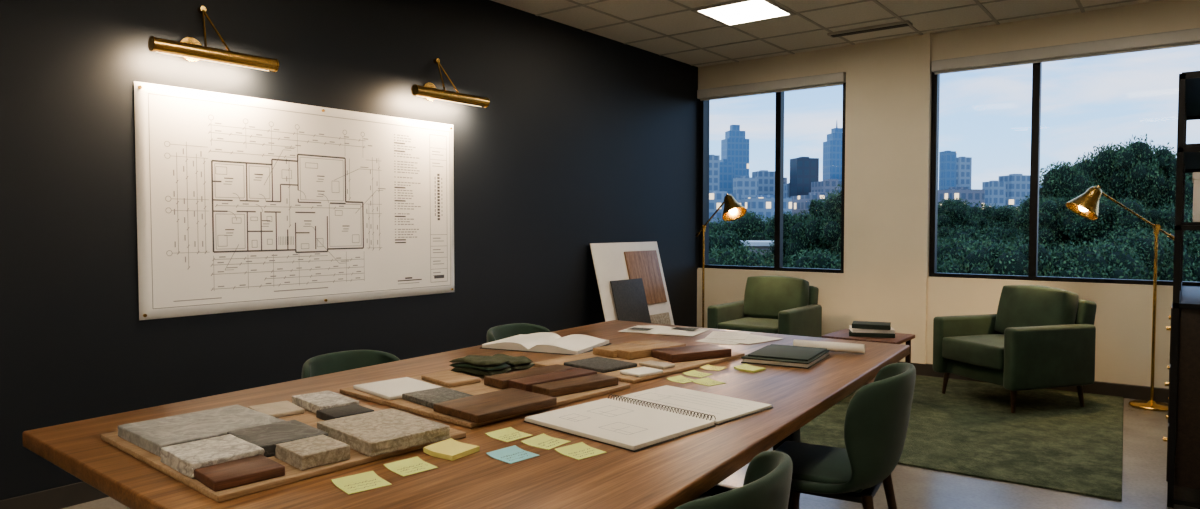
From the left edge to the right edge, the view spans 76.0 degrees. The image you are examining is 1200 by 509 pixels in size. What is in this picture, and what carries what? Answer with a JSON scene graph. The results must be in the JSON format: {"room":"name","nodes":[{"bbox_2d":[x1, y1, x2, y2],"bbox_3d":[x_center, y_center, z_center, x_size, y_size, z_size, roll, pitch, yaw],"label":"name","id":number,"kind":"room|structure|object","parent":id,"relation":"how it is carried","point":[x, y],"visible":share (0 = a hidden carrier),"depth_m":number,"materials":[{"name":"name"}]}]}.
{"room":"design studio","nodes":[
{"label":"design studio","id":0,"kind":"room"},
{"bbox_2d":[0,0,709,499],"bbox_3d":[-1.930,-0.347,4.490,0.200,3.000,9.990,2,3,37],"label":"wall","id":1,"kind":"structure","parent":0,"point":[582,138],"depth_m":4.60,"materials":[{"name":"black paint"}]},
{"bbox_2d":[0,481,108,508],"bbox_3d":[-1.875,1.106,4.439,0.015,0.100,9.490,2,3,37],"label":"baseboard","id":2,"kind":"structure","parent":1,"relation":"attached to","point":[69,495],"depth_m":3.58,"materials":[{"name":"plastic"}]},
{"bbox_2d":[148,6,278,71],"bbox_3d":[-2.027,-1.149,3.999,0.207,0.313,0.636,2,3,37],"label":"picture light","id":3,"kind":"object","parent":1,"relation":"attached to","point":[190,49],"visible":1,"depth_m":3.96,"materials":[{"name":"gold metal"}]},
{"bbox_2d":[158,52,266,70],"bbox_3d":[-1.995,-1.004,3.980,0.580,0.020,0.003,-3,-39,-52],"label":"diffuser","id":4,"kind":"object","parent":3,"relation":"attached to","point":[158,52],"depth_m":3.97,"materials":[{"name":"plastic"}]},
{"bbox_2d":[134,81,453,319],"bbox_3d":[-1.671,-0.294,4.646,0.011,1.190,2.080,2,3,37],"label":"floor plan","id":5,"kind":"object","parent":1,"relation":"attached to","point":[244,203],"visible":1,"depth_m":4.43,"materials":[{"name":"paper"}]},
{"bbox_2d":[411,58,489,107],"bbox_3d":[-1.059,-1.195,5.259,0.207,0.313,0.636,2,3,37],"label":"picture light","id":6,"kind":"object","parent":1,"relation":"attached to","point":[428,91],"visible":1,"depth_m":5.23,"materials":[{"name":"gold metal"}]},
{"bbox_2d":[62,375,1199,508],"bbox_3d":[0.557,1.273,2.640,6.470,0.100,9.990,2,3,37],"label":"floor","id":7,"kind":"structure","parent":0,"point":[1144,455],"depth_m":3.85,"materials":[{"name":"concrete"}]},
{"bbox_2d":[301,350,399,378],"bbox_3d":[-0.950,0.816,3.195,0.522,0.774,0.492,2,3,39],"label":"dining chair","id":8,"kind":"object","parent":7,"relation":"on","point":[328,363],"visible":0.18,"depth_m":3.34,"materials":[{"name":"green fabric"}]},
{"bbox_2d":[22,320,909,508],"bbox_3d":[-0.075,0.839,2.864,1.758,0.750,3.202,1,3,34],"label":"conference table","id":9,"kind":"object","parent":7,"relation":"on","point":[671,474],"visible":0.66,"depth_m":1.93,"materials":[{"name":"brown wood"}]},
{"bbox_2d":[101,400,465,501],"bbox_3d":[-0.847,0.486,2.062,0.721,0.014,0.652,2,3,41],"label":"board","id":10,"kind":"object","parent":9,"relation":"on","point":[293,474],"visible":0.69,"depth_m":1.79,"materials":[{"name":"brown wood"}]},
{"bbox_2d":[118,404,284,456],"bbox_3d":[-1.061,0.464,2.052,0.290,0.030,0.316,2,3,40],"label":"sample","id":11,"kind":"object","parent":10,"relation":"on","point":[151,435],"visible":0.75,"depth_m":2.01,"materials":[{"name":"stone"}]},
{"bbox_2d":[160,434,264,478],"bbox_3d":[-0.911,0.471,1.805,0.193,0.034,0.164,2,3,42],"label":"sample","id":12,"kind":"object","parent":10,"relation":"on","point":[187,457],"visible":0.82,"depth_m":1.78,"materials":[{"name":"stone"}]},
{"bbox_2d":[194,455,284,491],"bbox_3d":[-0.797,0.481,1.699,0.126,0.022,0.150,2,3,44],"label":"sample","id":13,"kind":"object","parent":10,"relation":"on","point":[226,475],"visible":1,"depth_m":1.68,"materials":[{"name":"brown wood"}]},
{"bbox_2d":[248,401,304,417],"bbox_3d":[-0.966,0.463,2.292,0.116,0.014,0.148,-2,3,-41],"label":"sample","id":14,"kind":"object","parent":10,"relation":"on","point":[283,408],"visible":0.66,"depth_m":2.27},
{"bbox_2d":[227,420,327,456],"bbox_3d":[-0.822,0.468,1.957,0.199,0.030,0.180,2,3,44],"label":"sample","id":15,"kind":"object","parent":10,"relation":"on","point":[266,437],"visible":0.53,"depth_m":1.94,"materials":[{"name":"stone"}]},
{"bbox_2d":[275,435,349,469],"bbox_3d":[-0.685,0.470,1.833,0.141,0.034,0.123,2,3,43],"label":"sample","id":16,"kind":"object","parent":10,"relation":"on","point":[320,450],"visible":1,"depth_m":1.80,"materials":[{"name":"stone"}]},
{"bbox_2d":[292,390,358,412],"bbox_3d":[-0.845,0.455,2.362,0.121,0.026,0.209,-2,3,-45],"label":"sample","id":17,"kind":"object","parent":10,"relation":"on","point":[315,401],"visible":0.73,"depth_m":2.34,"materials":[{"name":"white stone"}]},
{"bbox_2d":[316,404,373,420],"bbox_3d":[-0.738,0.462,2.227,0.117,0.022,0.122,2,3,45],"label":"sample","id":18,"kind":"object","parent":10,"relation":"on","point":[351,409],"visible":0.72,"depth_m":2.21,"materials":[{"name":"black stone"}]},
{"bbox_2d":[317,408,450,456],"bbox_3d":[-0.573,0.463,2.024,0.291,0.034,0.230,2,3,44],"label":"sample","id":19,"kind":"object","parent":10,"relation":"on","point":[375,433],"visible":0.95,"depth_m":1.98,"materials":[{"name":"stone"}]},
{"bbox_2d":[331,471,391,494],"bbox_3d":[-0.528,0.503,1.698,0.098,0.007,0.098,-2,3,-40],"label":"sticky note","id":20,"kind":"object","parent":9,"relation":"on","point":[365,481],"visible":1,"depth_m":1.70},
{"bbox_2d":[383,456,437,476],"bbox_3d":[-0.446,0.499,1.812,0.092,0.007,0.092,-2,3,-44],"label":"sticky note","id":21,"kind":"object","parent":9,"relation":"on","point":[413,465],"depth_m":1.81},
{"bbox_2d":[423,438,479,460],"bbox_3d":[-0.373,0.489,1.932,0.098,0.018,0.098,1,3,32],"label":"sticky note pad","id":22,"kind":"object","parent":9,"relation":"on","point":[451,449],"visible":1,"depth_m":1.92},
{"bbox_2d":[340,367,629,427],"bbox_3d":[-0.391,0.464,2.660,0.696,0.014,0.717,2,3,41],"label":"board","id":23,"kind":"object","parent":9,"relation":"on","point":[476,388],"visible":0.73,"depth_m":2.50,"materials":[{"name":"brown wood"}]},
{"bbox_2d":[353,377,441,399],"bbox_3d":[-0.683,0.453,2.607,0.208,0.012,0.248,-2,3,-44],"label":"sample","id":24,"kind":"object","parent":23,"relation":"on","point":[391,389],"visible":0.76,"depth_m":2.58,"materials":[{"name":"white stone"}]},
{"bbox_2d":[402,387,473,408],"bbox_3d":[-0.514,0.456,2.449,0.154,0.018,0.190,-2,3,-44],"label":"sample","id":25,"kind":"object","parent":23,"relation":"on","point":[428,397],"visible":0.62,"depth_m":2.44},
{"bbox_2d":[421,371,480,386],"bbox_3d":[-0.534,0.445,2.751,0.131,0.016,0.191,-2,3,-42],"label":"sample","id":26,"kind":"object","parent":23,"relation":"on","point":[449,378],"visible":1,"depth_m":2.72,"materials":[{"name":"brown wood"}]},
{"bbox_2d":[449,355,511,375],"bbox_3d":[-0.447,0.415,2.885,0.224,0.060,0.146,1,3,34],"label":"folded fabric","id":27,"kind":"object","parent":23,"relation":"on","point":[480,365],"visible":0.99,"depth_m":2.85,"materials":[{"name":"green fabric"}]},
{"bbox_2d":[433,388,556,422],"bbox_3d":[-0.317,0.457,2.341,0.213,0.024,0.310,2,3,43],"label":"sample","id":28,"kind":"object","parent":23,"relation":"on","point":[480,408],"visible":1,"depth_m":2.30,"materials":[{"name":"wood"}]},
{"bbox_2d":[493,354,534,369],"bbox_3d":[-0.364,0.420,3.001,0.224,0.043,0.131,2,3,39],"label":"folded fabric","id":29,"kind":"object","parent":23,"relation":"on","point":[520,362],"visible":0.45,"depth_m":2.95,"materials":[{"name":"green fabric"}]},
{"bbox_2d":[484,364,617,396],"bbox_3d":[-0.165,0.440,2.687,0.346,0.032,0.338,-2,3,-45],"label":"sample","id":30,"kind":"object","parent":23,"relation":"on","point":[555,380],"visible":0.87,"depth_m":2.64,"materials":[{"name":"brown wood"}]},
{"bbox_2d":[485,427,532,441],"bbox_3d":[-0.247,0.489,2.087,0.092,0.007,0.092,2,3,42],"label":"sticky note","id":31,"kind":"object","parent":9,"relation":"on","point":[508,434],"visible":1,"depth_m":2.09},
{"bbox_2d":[486,445,538,463],"bbox_3d":[-0.216,0.496,1.906,0.094,0.007,0.094,2,3,44],"label":"sticky note","id":32,"kind":"object","parent":9,"relation":"on","point":[512,454],"depth_m":1.91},
{"bbox_2d":[480,332,610,354],"bbox_3d":[-0.252,0.416,3.640,0.510,0.038,0.370,1,2,23],"label":"open book","id":33,"kind":"object","parent":9,"relation":"on","point":[541,342],"visible":0.89,"depth_m":3.54,"materials":[{"name":"white paper"}]},
{"bbox_2d":[521,433,570,449],"bbox_3d":[-0.142,0.491,2.019,0.094,0.007,0.094,2,3,35],"label":"sticky note","id":34,"kind":"object","parent":9,"relation":"on","point":[543,441],"visible":1,"depth_m":2.02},
{"bbox_2d":[554,442,606,459],"bbox_3d":[-0.049,0.494,1.935,0.094,0.007,0.094,-2,3,-42],"label":"sticky note","id":35,"kind":"object","parent":9,"relation":"on","point":[578,451],"visible":1,"depth_m":1.94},
{"bbox_2d":[533,352,744,383],"bbox_3d":[0.177,0.443,3.239,0.531,0.014,0.777,2,3,41],"label":"board","id":36,"kind":"object","parent":9,"relation":"on","point":[686,365],"visible":0.44,"depth_m":3.11,"materials":[{"name":"brown wood"}]},
{"bbox_2d":[564,357,636,372],"bbox_3d":[0.001,0.435,3.042,0.224,0.014,0.193,2,3,45],"label":"swatch","id":37,"kind":"object","parent":36,"relation":"on","point":[599,364],"visible":0.93,"depth_m":3.01,"materials":[{"name":"stone"}]},
{"bbox_2d":[593,339,685,359],"bbox_3d":[0.176,0.412,3.401,0.418,0.034,0.280,-2,3,-43],"label":"sample","id":38,"kind":"object","parent":36,"relation":"on","point":[638,349],"visible":0.89,"depth_m":3.29,"materials":[{"name":"wood"}]},
{"bbox_2d":[651,344,730,362],"bbox_3d":[0.388,0.417,3.259,0.305,0.034,0.158,-1,2,-29],"label":"sample","id":39,"kind":"object","parent":36,"relation":"on","point":[704,351],"visible":1,"depth_m":3.21,"materials":[{"name":"wood"}]},
{"bbox_2d":[524,385,772,451],"bbox_3d":[0.160,0.470,2.319,0.432,0.028,0.655,2,3,44],"label":"spiral notebook","id":40,"kind":"object","parent":9,"relation":"on","point":[637,421],"visible":1,"depth_m":2.25,"materials":[{"name":"white paper"}]},
{"bbox_2d":[618,325,708,335],"bbox_3d":[0.346,0.408,4.164,0.420,0.011,0.280,1,2,25],"label":"open magazine","id":41,"kind":"object","parent":9,"relation":"on","point":[649,329],"visible":1,"depth_m":4.13,"materials":[{"name":"white paper"}]},
{"bbox_2d":[741,344,829,368],"bbox_3d":[0.800,0.432,3.291,0.280,0.032,0.370,1,2,29],"label":"portfolio","id":42,"kind":"object","parent":9,"relation":"on","point":[773,354],"visible":1,"depth_m":3.19,"materials":[{"name":"green paper"}]},
{"bbox_2d":[793,339,864,353],"bbox_3d":[1.030,0.415,3.462,0.310,0.043,0.045,1,2,28],"label":"paper roll","id":43,"kind":"object","parent":9,"relation":"on","point":[832,346],"visible":0.84,"depth_m":3.43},
{"bbox_2d":[487,323,550,342],"bbox_3d":[-0.332,0.781,4.131,0.522,0.774,0.492,2,3,37],"label":"dining chair","id":44,"kind":"object","parent":7,"relation":"on","point":[499,332],"visible":0.2,"depth_m":4.28,"materials":[{"name":"green fabric"}]},
{"bbox_2d":[590,241,673,324],"bbox_3d":[0.351,0.473,7.032,0.307,1.164,1.050,2,3,37],"label":"board","id":45,"kind":"object","parent":7,"relation":"on","point":[632,287],"visible":0.65,"depth_m":7.00,"materials":[{"name":"cardboard"}]},
{"bbox_2d":[695,194,746,327],"bbox_3d":[1.110,0.241,7.289,0.280,1.618,0.761,-1,2,-24],"label":"floor lamp","id":46,"kind":"object","parent":7,"relation":"on","point":[732,211],"visible":0.84,"depth_m":7.10,"materials":[{"name":"gold metal"}]},
{"bbox_2d":[675,451,792,508],"bbox_3d":[0.154,0.848,1.731,0.522,0.819,0.492,1,3,33],"label":"dining chair","id":47,"kind":"object","parent":7,"relation":"on","point":[768,476],"visible":1,"depth_m":1.54,"materials":[{"name":"green fabric"}]},
{"bbox_2d":[707,276,821,337],"bbox_3d":[1.522,0.633,7.021,0.790,0.856,0.862,2,3,37],"label":"armchair","id":48,"kind":"object","parent":7,"relation":"on","point":[785,305],"visible":0.75,"depth_m":6.99,"materials":[{"name":"green fabric"}]},
{"bbox_2d":[717,317,777,333],"bbox_3d":[1.455,0.691,6.937,0.606,0.201,0.646,2,3,37],"label":"seat cushion","id":49,"kind":"object","parent":48,"relation":"on","point":[751,324],"depth_m":6.79,"materials":[{"name":"green fabric"}]},
{"bbox_2d":[743,276,808,318],"bbox_3d":[1.642,0.409,7.170,0.630,0.430,0.210,2,-10,37],"label":"cushion","id":50,"kind":"object","parent":48,"relation":"on","point":[765,297],"depth_m":7.09,"materials":[{"name":"green fabric"}]},
{"bbox_2d":[774,362,915,508],"bbox_3d":[0.828,0.799,2.715,0.522,0.844,0.492,1,2,29],"label":"dining chair","id":51,"kind":"object","parent":7,"relation":"on","point":[877,416],"visible":0.78,"depth_m":2.49,"materials":[{"name":"green fabric"}]},
{"bbox_2d":[800,375,1122,500],"bbox_3d":[2.435,1.116,5.342,1.986,0.011,2.674,1,3,34],"label":"area rug","id":52,"kind":"object","parent":7,"relation":"on","point":[1050,441],"visible":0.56,"depth_m":4.80,"materials":[{"name":"carpet"}]},
{"bbox_2d":[822,329,914,384],"bbox_3d":[2.023,0.848,5.793,0.540,0.485,0.500,2,3,37],"label":"side table","id":53,"kind":"object","parent":52,"relation":"on","point":[900,338],"visible":0.23,"depth_m":5.68,"materials":[{"name":"brown wood"}]},
{"bbox_2d":[849,321,894,337],"bbox_3d":[2.039,0.560,5.770,0.320,0.090,0.241,1,2,17],"label":"book stack","id":54,"kind":"object","parent":53,"relation":"on","point":[858,328],"visible":1,"depth_m":5.68,"materials":[{"name":"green paper"}]},
{"bbox_2d":[933,285,1096,412],"bbox_3d":[3.106,0.664,5.763,0.862,0.856,0.790,-1,2,-18],"label":"armchair","id":55,"kind":"object","parent":52,"relation":"on","point":[1038,337],"visible":1,"depth_m":5.53,"materials":[{"name":"green fabric"}]},
{"bbox_2d":[942,334,1003,369],"bbox_3d":[3.002,0.721,5.731,0.646,0.201,0.606,-1,2,-18],"label":"seat cushion","id":56,"kind":"object","parent":55,"relation":"on","point":[970,351],"depth_m":5.65,"materials":[{"name":"green fabric"}]},
{"bbox_2d":[995,285,1078,333],"bbox_3d":[3.294,0.444,5.815,0.210,0.430,0.630,13,-2,-18],"label":"cushion","id":57,"kind":"object","parent":55,"relation":"on","point":[1019,305],"depth_m":5.72,"materials":[{"name":"green fabric"}]},
{"bbox_2d":[1065,185,1173,410],"bbox_3d":[3.786,0.304,5.592,0.761,1.618,0.280,0,2,4],"label":"floor lamp","id":58,"kind":"object","parent":7,"relation":"on","point":[1086,205],"visible":0.92,"depth_m":5.56,"materials":[{"name":"gold metal"}]},
{"bbox_2d":[1163,71,1199,508],"bbox_3d":[3.346,0.153,4.153,0.426,2.027,1.750,2,3,37],"label":"bookshelf","id":59,"kind":"object","parent":7,"relation":"on","point":[1182,439],"visible":1,"depth_m":3.58,"materials":[{"name":"wood"}]},
{"bbox_2d":[1192,172,1199,221],"bbox_3d":[3.011,-0.272,3.670,0.290,0.235,0.370,2,3,37],"label":"storage box","id":60,"kind":"object","parent":59,"relation":"on","point":[1196,175],"visible":0.92,"depth_m":3.60,"materials":[{"name":"plastic"}]},
{"bbox_2d":[491,0,1160,66],"bbox_3d":[0.557,-1.822,2.525,6.470,0.106,9.990,2,3,37],"label":"ceiling","id":61,"kind":"structure","parent":0,"point":[667,28],"depth_m":6.22,"materials":[{"name":"tile"}]},
{"bbox_2d":[691,0,795,26],"bbox_3d":[1.127,-1.895,6.002,0.600,0.015,0.600,2,3,37],"label":"frame","id":62,"kind":"object","parent":61,"relation":"attached to","point":[790,13],"visible":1,"depth_m":5.96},
{"bbox_2d":[699,0,787,24],"bbox_3d":[1.127,-1.897,6.002,0.540,0.010,0.540,2,3,37],"label":"diffuser","id":63,"kind":"object","parent":62,"relation":"attached to","point":[753,3],"visible":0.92,"depth_m":6.00,"materials":[{"name":"beige"}]},
{"bbox_2d":[827,20,912,37],"bbox_3d":[2.285,-1.911,6.525,0.680,0.023,0.120,2,3,37],"label":"ceiling air vent","id":64,"kind":"object","parent":61,"relation":"in","point":[906,23],"depth_m":6.48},
{"bbox_2d":[697,0,1199,388],"bbox_3d":[3.513,-0.419,6.432,6.070,3.000,0.280,2,3,37],"label":"wall","id":65,"kind":"structure","parent":0,"point":[885,278],"depth_m":6.84,"materials":[{"name":"beige paint"}]},
{"bbox_2d":[697,72,845,100],"bbox_3d":[1.664,-1.662,7.648,1.570,0.115,0.070,2,3,37],"label":"roller blind","id":66,"kind":"object","parent":65,"relation":"attached to","point":[832,79],"visible":1,"depth_m":7.58,"materials":[{"name":"fabric"}]},
{"bbox_2d":[699,82,845,272],"bbox_3d":[1.716,-0.778,7.748,1.590,1.900,0.080,2,3,37],"label":"frame","id":67,"kind":"object","parent":65,"relation":"attached to","point":[779,120],"visible":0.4,"depth_m":7.68,"materials":[{"name":"black metal"}]},
{"bbox_2d":[897,361,1168,402],"bbox_3d":[3.432,1.034,6.380,6.070,0.100,0.045,2,3,37],"label":"baseboard","id":68,"kind":"structure","parent":65,"relation":"attached to","point":[1102,388],"depth_m":5.96,"materials":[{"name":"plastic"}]},
{"bbox_2d":[928,277,1172,287],"bbox_3d":[4.019,0.234,5.948,2.800,0.013,0.030,2,3,37],"label":"windowsill","id":69,"kind":"structure","parent":65,"relation":"in","point":[928,277],"depth_m":6.20,"materials":[{"name":"beige paint"}]},
{"bbox_2d":[929,62,1192,285],"bbox_3d":[4.052,-0.711,5.957,2.800,1.900,0.080,2,3,37],"label":"frame","id":70,"kind":"object","parent":65,"relation":"attached to","point":[1037,67],"visible":0.52,"depth_m":6.32,"materials":[{"name":"black metal"}]},
{"bbox_2d":[931,28,1199,74],"bbox_3d":[4.000,-1.596,5.856,2.780,0.115,0.070,2,3,37],"label":"roller blind","id":71,"kind":"object","parent":65,"relation":"attached to","point":[1187,37],"visible":1,"depth_m":6.04,"materials":[{"name":"fabric"}]},
{"label":"outside","id":72,"kind":"structure","parent":0,"visible":0},
{"bbox_3d":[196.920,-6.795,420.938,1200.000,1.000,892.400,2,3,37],"label":"ground","id":73,"kind":"structure","parent":72,"visible":0},
{"bbox_2d":[709,155,719,192],"bbox_3d":[47.910,-23.303,329.363,5.543,38.786,3.880,0,2,-12],"label":"building","id":74,"kind":"structure","parent":73,"relation":"on","point":[714,160],"depth_m":327.17,"materials":[{"name":"concrete"}]},
{"bbox_2d":[709,191,740,224],"bbox_3d":[40.625,-11.305,259.760,11.646,19.968,8.152,0,2,-12],"label":"building","id":75,"kind":"structure","parent":73,"relation":"on","point":[716,198],"depth_m":255.14,"materials":[{"name":"concrete"}]},
{"bbox_2d":[720,161,733,192],"bbox_3d":[56.738,-23.401,349.373,6.663,37.497,4.664,0,2,-12],"label":"building","id":76,"kind":"structure","parent":73,"relation":"on","point":[726,168],"depth_m":346.66,"materials":[{"name":"blue glass"}]},
{"bbox_2d":[709,228,753,253],"bbox_3d":[7.362,2.386,49.471,5.625,8.202,6.757,-1,2,-28],"label":"tree","id":77,"kind":"object","parent":73,"relation":"on","point":[729,239],"visible":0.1,"depth_m":47.98,"materials":[{"name":"green plant"}]},
{"bbox_2d":[720,125,748,177],"bbox_3d":[72.623,-38.782,418.652,14.603,63.100,8.889,0,2,-12],"label":"building","id":78,"kind":"structure","parent":73,"relation":"on","point":[734,148],"depth_m":414.39,"materials":[{"name":"blue glass"}]},
{"bbox_2d":[709,245,773,266],"bbox_3d":[5.962,3.388,31.198,4.467,7.554,5.366,-2,3,-42],"label":"tree","id":79,"kind":"object","parent":73,"relation":"on","point":[740,259],"visible":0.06,"depth_m":31.09,"materials":[{"name":"green plant"}]},
{"bbox_2d":[713,211,771,240],"bbox_3d":[16.103,0.054,87.317,11.042,10.056,9.113,2,3,37],"label":"tree","id":80,"kind":"object","parent":73,"relation":"on","point":[752,227],"visible":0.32,"depth_m":84.98,"materials":[{"name":"green plant"}]},
{"bbox_2d":[733,176,757,197],"bbox_3d":[56.641,-16.619,299.590,8.063,27.634,5.644,0,2,-12],"label":"building","id":81,"kind":"structure","parent":73,"relation":"on","point":[747,186],"depth_m":296.59,"materials":[{"name":"concrete"}]},
{"bbox_2d":[752,170,774,194],"bbox_3d":[72.383,-20.703,339.466,8.757,32.839,6.130,0,2,-12],"label":"building","id":82,"kind":"structure","parent":73,"relation":"on","point":[766,179],"depth_m":336.08,"materials":[{"name":"concrete"}]},
{"bbox_2d":[741,195,791,222],"bbox_3d":[54.036,-10.138,249.796,13.438,18.375,9.406,0,2,-12],"label":"building","id":83,"kind":"structure","parent":73,"relation":"on","point":[764,205],"depth_m":244.86,"materials":[{"name":"concrete"}]},
{"bbox_2d":[764,211,811,256],"bbox_3d":[13.551,1.657,52.252,4.121,9.453,4.490,1,3,33],"label":"tree","id":84,"kind":"object","parent":73,"relation":"on","point":[771,224],"visible":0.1,"depth_m":51.30,"materials":[{"name":"green plant"}]},
{"bbox_2d":[789,157,818,197],"bbox_3d":[84.792,-21.997,319.404,9.675,36.914,6.772,0,2,-12],"label":"building","id":85,"kind":"structure","parent":73,"relation":"on","point":[804,171],"depth_m":315.79,"materials":[{"name":"glass"}]},
{"bbox_2d":[790,192,830,216],"bbox_3d":[73.379,-10.856,254.773,16.562,19.440,11.593,0,2,-12],"label":"building","id":86,"kind":"structure","parent":73,"relation":"on","point":[801,202],"depth_m":251.28,"materials":[{"name":"brick"}]},
{"bbox_2d":[785,193,838,264],"bbox_3d":[13.501,1.317,48.153,4.490,10.436,4.121,-1,2,-23],"label":"tree","id":87,"kind":"object","parent":73,"relation":"on","point":[804,231],"visible":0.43,"depth_m":47.08,"materials":[{"name":"green plant"}]},
{"bbox_2d":[784,247,840,268],"bbox_3d":[9.861,3.353,34.066,4.467,7.412,5.366,2,3,43],"label":"tree","id":88,"kind":"object","parent":73,"relation":"on","point":[823,260],"visible":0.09,"depth_m":32.95,"materials":[{"name":"green plant"}]},
{"bbox_2d":[808,184,841,261],"bbox_3d":[14.533,1.129,45.972,4.769,10.973,3.970,1,2,26],"label":"tree","id":89,"kind":"object","parent":73,"relation":"on","point":[831,210],"visible":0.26,"depth_m":45.36,"materials":[{"name":"green plant"}]},
{"bbox_2d":[811,179,841,194],"bbox_3d":[90.234,-16.002,299.613,12.766,26.401,8.936,0,2,-12],"label":"building","id":90,"kind":"structure","parent":73,"relation":"on","point":[827,185],"depth_m":294.78,"materials":[{"name":"brick"}]},
{"bbox_2d":[823,122,841,180],"bbox_3d":[122.656,-38.132,398.861,11.198,63.268,7.839,0,2,-12],"label":"building","id":91,"kind":"structure","parent":73,"relation":"on","point":[832,148],"depth_m":394.64,"materials":[{"name":"blue glass"}]},
{"bbox_2d":[939,150,956,189],"bbox_3d":[148.887,-24.162,329.331,5.543,40.505,3.880,0,2,-12],"label":"building","id":92,"kind":"structure","parent":73,"relation":"on","point":[947,159],"depth_m":327.17,"materials":[{"name":"blue glass"}]},
{"bbox_2d":[937,198,980,241],"bbox_3d":[27.541,0.821,59.799,3.970,10.563,4.769,0,2,8],"label":"tree","id":93,"kind":"object","parent":73,"relation":"on","point":[951,214],"visible":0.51,"depth_m":58.82,"materials":[{"name":"green plant"}]},
{"bbox_2d":[938,187,984,207],"bbox_3d":[121.198,-12.022,259.733,12.810,21.404,8.967,0,2,-12],"label":"building","id":94,"kind":"structure","parent":73,"relation":"on","point":[970,195],"depth_m":255.55,"materials":[{"name":"brick"}]},
{"bbox_2d":[956,156,971,188],"bbox_3d":[159.818,-23.706,339.354,6.092,38.851,4.264,0,2,-12],"label":"building","id":95,"kind":"structure","parent":73,"relation":"on","point":[964,164],"depth_m":336.82,"materials":[{"name":"concrete"}]},
{"bbox_2d":[937,233,998,271],"bbox_3d":[15.711,3.033,34.151,5.438,8.046,5.342,0,2,8],"label":"tree","id":96,"kind":"object","parent":73,"relation":"on","point":[943,250],"visible":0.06,"depth_m":33.35,"materials":[{"name":"green plant"}]},
{"bbox_2d":[937,221,1016,242],"bbox_3d":[24.793,2.070,51.302,6.727,8.698,6.848,-2,3,-39],"label":"tree","id":97,"kind":"object","parent":73,"relation":"on","point":[1002,231],"visible":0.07,"depth_m":50.26,"materials":[{"name":"green plant"}]},
{"bbox_2d":[982,180,1005,208],"bbox_3d":[153.516,-15.791,299.621,6.719,25.978,4.703,0,2,-12],"label":"building","id":98,"kind":"structure","parent":73,"relation":"on","point":[995,191],"depth_m":297.17,"materials":[{"name":"concrete"}]},
{"bbox_2d":[974,204,1021,236],"bbox_3d":[32.244,0.908,61.970,4.748,10.230,4.834,0,2,7],"label":"tree","id":99,"kind":"object","parent":73,"relation":"on","point":[1003,214],"visible":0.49,"depth_m":61.23,"materials":[{"name":"green plant"}]},
{"bbox_2d":[937,235,1069,276],"bbox_3d":[16.262,3.157,31.302,5.342,8.009,5.438,0,2,-10],"label":"tree","id":100,"kind":"object","parent":73,"relation":"on","point":[992,259],"visible":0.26,"depth_m":30.13,"materials":[{"name":"green plant"}]},
{"bbox_2d":[998,174,1029,208],"bbox_3d":[172.917,-18.495,319.534,10.750,29.906,7.525,0,2,-12],"label":"building","id":101,"kind":"structure","parent":73,"relation":"on","point":[1017,185],"depth_m":315.49,"materials":[{"name":"concrete"}]},
{"bbox_2d":[1010,195,1082,254],"bbox_3d":[22.539,1.935,37.937,3.742,9.959,3.434,0,2,-3],"label":"tree","id":102,"kind":"object","parent":73,"relation":"on","point":[1051,211],"visible":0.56,"depth_m":37.10,"materials":[{"name":"green plant"}]},
{"bbox_2d":[1016,161,1108,238],"bbox_3d":[25.718,0.796,42.356,4.571,11.908,3.805,-1,2,-23],"label":"tree","id":103,"kind":"object","parent":73,"relation":"on","point":[1064,182],"visible":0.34,"depth_m":41.35,"materials":[{"name":"green plant"}]},
{"bbox_2d":[1050,242,1082,274],"bbox_3d":[18.026,3.292,31.857,5.052,7.698,4.636,1,3,35],"label":"tree","id":104,"kind":"object","parent":73,"relation":"on","point":[1065,261],"visible":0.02,"depth_m":29.81,"materials":[{"name":"green plant"}]},
{"bbox_2d":[1040,235,1152,279],"bbox_3d":[19.223,3.207,30.513,5.438,7.968,5.342,1,2,20],"label":"tree","id":105,"kind":"object","parent":73,"relation":"on","point":[1108,260],"visible":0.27,"depth_m":29.27,"materials":[{"name":"green plant"}]},
{"bbox_2d":[1070,142,1145,209],"bbox_3d":[27.648,0.275,42.871,4.769,12.911,3.970,1,2,14],"label":"tree","id":106,"kind":"object","parent":73,"relation":"on","point":[1100,165],"visible":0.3,"depth_m":41.85,"materials":[{"name":"green plant"}]},
{"bbox_2d":[1058,195,1163,248],"bbox_3d":[24.287,2.003,36.105,4.490,9.958,4.121,-1,3,-34],"label":"tree","id":107,"kind":"object","parent":73,"relation":"on","point":[1109,212],"visible":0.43,"depth_m":35.28,"materials":[{"name":"green plant"}]},
{"bbox_2d":[1094,133,1176,212],"bbox_3d":[29.074,0.132,42.420,4.292,13.229,4.678,-1,2,-20],"label":"tree","id":108,"kind":"object","parent":73,"relation":"on","point":[1135,160],"visible":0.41,"depth_m":40.50,"materials":[{"name":"green plant"}]},
{"bbox_2d":[1087,228,1199,281],"bbox_3d":[22.110,2.991,32.542,4.467,8.249,5.366,-1,3,-34],"label":"tree","id":109,"kind":"object","parent":73,"relation":"on","point":[1145,243],"visible":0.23,"depth_m":31.11,"materials":[{"name":"green plant"}]},
{"bbox_2d":[1106,201,1199,262],"bbox_3d":[24.711,2.348,33.879,4.121,9.435,4.490,1,2,19],"label":"tree","id":110,"kind":"object","parent":73,"relation":"on","point":[1167,222],"visible":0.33,"depth_m":33.66,"materials":[{"name":"green plant"}]},
{"bbox_2d":[1124,153,1192,213],"bbox_3d":[29.818,0.586,40.735,3.949,12.448,4.303,0,2,-3],"label":"tree","id":111,"kind":"object","parent":73,"relation":"on","point":[1155,199],"visible":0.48,"depth_m":40.12,"materials":[{"name":"green plant"}]},
{"bbox_2d":[1149,235,1199,281],"bbox_3d":[24.296,3.127,32.638,5.438,7.969,5.342,1,2,28],"label":"tree","id":112,"kind":"object","parent":73,"relation":"on","point":[1189,265],"visible":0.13,"depth_m":31.16,"materials":[{"name":"green plant"}]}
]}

